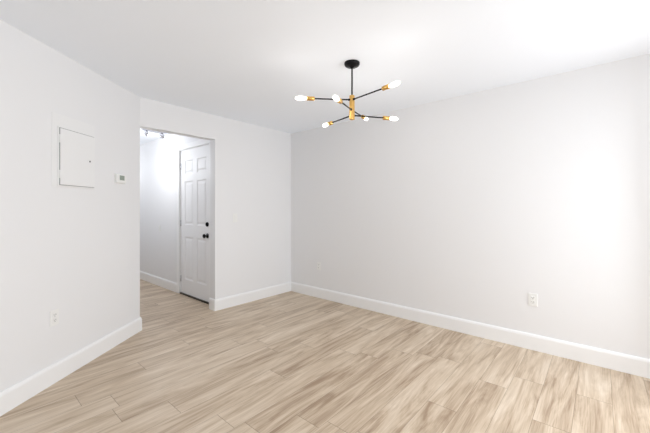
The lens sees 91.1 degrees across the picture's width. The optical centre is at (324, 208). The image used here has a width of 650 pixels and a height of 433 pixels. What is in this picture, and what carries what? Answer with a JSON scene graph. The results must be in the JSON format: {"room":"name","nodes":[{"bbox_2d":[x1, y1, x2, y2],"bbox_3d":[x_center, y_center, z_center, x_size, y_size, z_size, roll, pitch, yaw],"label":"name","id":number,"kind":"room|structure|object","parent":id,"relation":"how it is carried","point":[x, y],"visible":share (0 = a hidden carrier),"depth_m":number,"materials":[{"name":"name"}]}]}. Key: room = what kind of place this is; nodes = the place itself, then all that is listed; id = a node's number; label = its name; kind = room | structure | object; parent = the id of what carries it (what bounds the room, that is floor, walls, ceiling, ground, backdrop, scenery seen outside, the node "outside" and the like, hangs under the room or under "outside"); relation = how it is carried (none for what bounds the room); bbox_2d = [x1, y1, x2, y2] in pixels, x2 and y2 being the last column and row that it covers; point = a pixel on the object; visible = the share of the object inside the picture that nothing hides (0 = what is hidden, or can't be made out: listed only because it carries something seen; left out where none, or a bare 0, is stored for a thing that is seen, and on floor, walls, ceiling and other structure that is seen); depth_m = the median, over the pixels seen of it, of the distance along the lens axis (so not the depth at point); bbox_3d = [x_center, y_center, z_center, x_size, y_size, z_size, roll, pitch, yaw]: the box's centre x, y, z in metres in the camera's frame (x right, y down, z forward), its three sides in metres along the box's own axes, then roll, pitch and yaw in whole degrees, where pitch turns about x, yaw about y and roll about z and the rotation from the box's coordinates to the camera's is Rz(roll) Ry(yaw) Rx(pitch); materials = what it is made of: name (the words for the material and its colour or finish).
{"room":"empty dining room","nodes":[
{"label":"empty dining room","id":0,"kind":"room"},
{"bbox_2d":[0,19,139,391],"bbox_3d":[-4.337,0.050,3.587,8.027,2.440,2.754,0,0,41],"label":"wall","id":1,"kind":"structure","parent":0,"point":[72,255],"depth_m":2.36,"materials":[{"name":"white paint"}]},
{"bbox_2d":[50,308,58,326],"bbox_3d":[-1.980,0.795,2.335,0.008,0.115,0.070,0,0,3],"label":"electrical outlet","id":2,"kind":"object","parent":1,"relation":"attached to","point":[54,317],"visible":1,"depth_m":2.33,"materials":[{"name":"white plastic"}]},
{"bbox_2d":[0,317,140,415],"bbox_3d":[-2.008,1.200,1.687,0.016,0.140,3.306,0,0,3],"label":"baseboard","id":3,"kind":"structure","parent":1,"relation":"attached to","point":[18,393],"depth_m":2.38,"materials":[{"name":"white paint"}]},
{"bbox_2d":[52,112,94,189],"bbox_3d":[-1.963,-0.435,2.514,0.022,0.543,0.398,0,0,3],"label":"panel","id":4,"kind":"object","parent":1,"relation":"attached to","point":[73,153],"visible":1,"depth_m":2.47,"materials":[{"name":"white paint"}]},
{"bbox_2d":[114,173,125,183],"bbox_3d":[-1.935,-0.286,3.019,0.028,0.088,0.135,0,0,3],"label":"thermostat","id":5,"kind":"object","parent":1,"relation":"attached to","point":[120,178],"visible":1,"depth_m":3.00,"materials":[{"name":"white plastic"}]},
{"bbox_2d":[140,134,200,282],"bbox_3d":[-3.581,0.050,6.106,5.880,2.440,0.150,0,0,41],"label":"wall","id":6,"kind":"structure","parent":0,"point":[158,194],"depth_m":5.28,"materials":[{"name":"white paint"}]},
{"bbox_2d":[140,271,176,292],"bbox_3d":[-4.053,1.200,6.404,4.775,0.140,0.016,0,0,41],"label":"baseboard","id":7,"kind":"structure","parent":6,"relation":"attached to","point":[161,282],"depth_m":5.25,"materials":[{"name":"white paint"}]},
{"bbox_2d":[177,139,209,297],"bbox_3d":[-1.807,0.160,4.565,1.020,2.220,0.168,0,0,41],"label":"door frame","id":8,"kind":"structure","parent":6,"relation":"attached to","point":[194,144],"depth_m":4.79,"materials":[{"name":"white paint"}]},
{"bbox_2d":[180,144,208,303],"bbox_3d":[-1.852,0.198,4.515,0.860,2.140,0.106,0,0,41],"label":"door","id":9,"kind":"structure","parent":6,"relation":"in","point":[194,222],"depth_m":4.52,"materials":[{"name":"white paint"}]},
{"bbox_2d":[140,97,290,298],"bbox_3d":[-1.276,0.050,4.185,0.120,2.440,2.150,0,0,41],"label":"wall","id":10,"kind":"structure","parent":0,"point":[250,184],"depth_m":4.29,"materials":[{"name":"white paint"}]},
{"bbox_2d":[209,298,214,310],"bbox_3d":[-1.422,1.200,4.016,0.120,0.140,0.016,0,0,41],"label":"baseboard","id":11,"kind":"object","parent":10,"relation":"attached to","point":[211,303],"visible":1,"depth_m":4.01,"materials":[{"name":"white paint"}]},
{"bbox_2d":[214,282,290,310],"bbox_3d":[-0.949,1.200,4.460,0.016,0.140,1.306,0,0,41],"label":"baseboard","id":12,"kind":"structure","parent":10,"relation":"attached to","point":[236,299],"depth_m":4.37,"materials":[{"name":"white paint"}]},
{"bbox_2d":[0,279,649,432],"bbox_3d":[-1.703,1.320,2.833,13.300,0.100,5.054,0,0,41],"label":"floor","id":13,"kind":"structure","parent":0,"point":[291,362],"depth_m":2.33,"materials":[{"name":"brown wood"}]},
{"bbox_2d":[0,0,649,144],"bbox_3d":[-1.703,-1.220,2.833,13.300,0.100,5.054,0,0,41],"label":"ceiling","id":14,"kind":"structure","parent":0,"point":[263,63],"depth_m":2.30,"materials":[{"name":"white paint"}]},
{"bbox_2d":[141,129,166,137],"bbox_3d":[-2.546,-1.121,4.758,0.074,0.097,0.340,0,0,41],"label":"hall light","id":15,"kind":"object","parent":14,"relation":"attached to","point":[146,133],"visible":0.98,"depth_m":4.72,"materials":[{"name":"silver metal"}]},
{"bbox_2d":[295,59,400,126],"bbox_3d":[0.226,-0.943,2.552,0.884,0.455,0.856,0,0,41],"label":"chandelier","id":16,"kind":"object","parent":14,"relation":"hanging from","point":[351,64],"visible":1,"depth_m":2.54,"materials":[{"name":"black metal"}]},
{"bbox_2d":[291,53,649,358],"bbox_3d":[2.114,0.050,2.779,7.150,2.440,0.150,0,0,41],"label":"wall","id":17,"kind":"structure","parent":0,"point":[495,206],"depth_m":3.05,"materials":[{"name":"white paint"}]},
{"bbox_2d":[291,282,649,378],"bbox_3d":[2.116,1.200,2.667,7.000,0.140,0.016,0,0,41],"label":"baseboard","id":18,"kind":"structure","parent":17,"relation":"attached to","point":[628,364],"depth_m":3.04,"materials":[{"name":"white paint"}]},
{"bbox_2d":[528,293,537,306],"bbox_3d":[1.876,0.820,2.880,0.070,0.115,0.008,0,0,41],"label":"electrical outlet","id":19,"kind":"object","parent":17,"relation":"attached to","point":[532,299],"visible":1,"depth_m":2.88,"materials":[{"name":"white plastic"}]}
]}

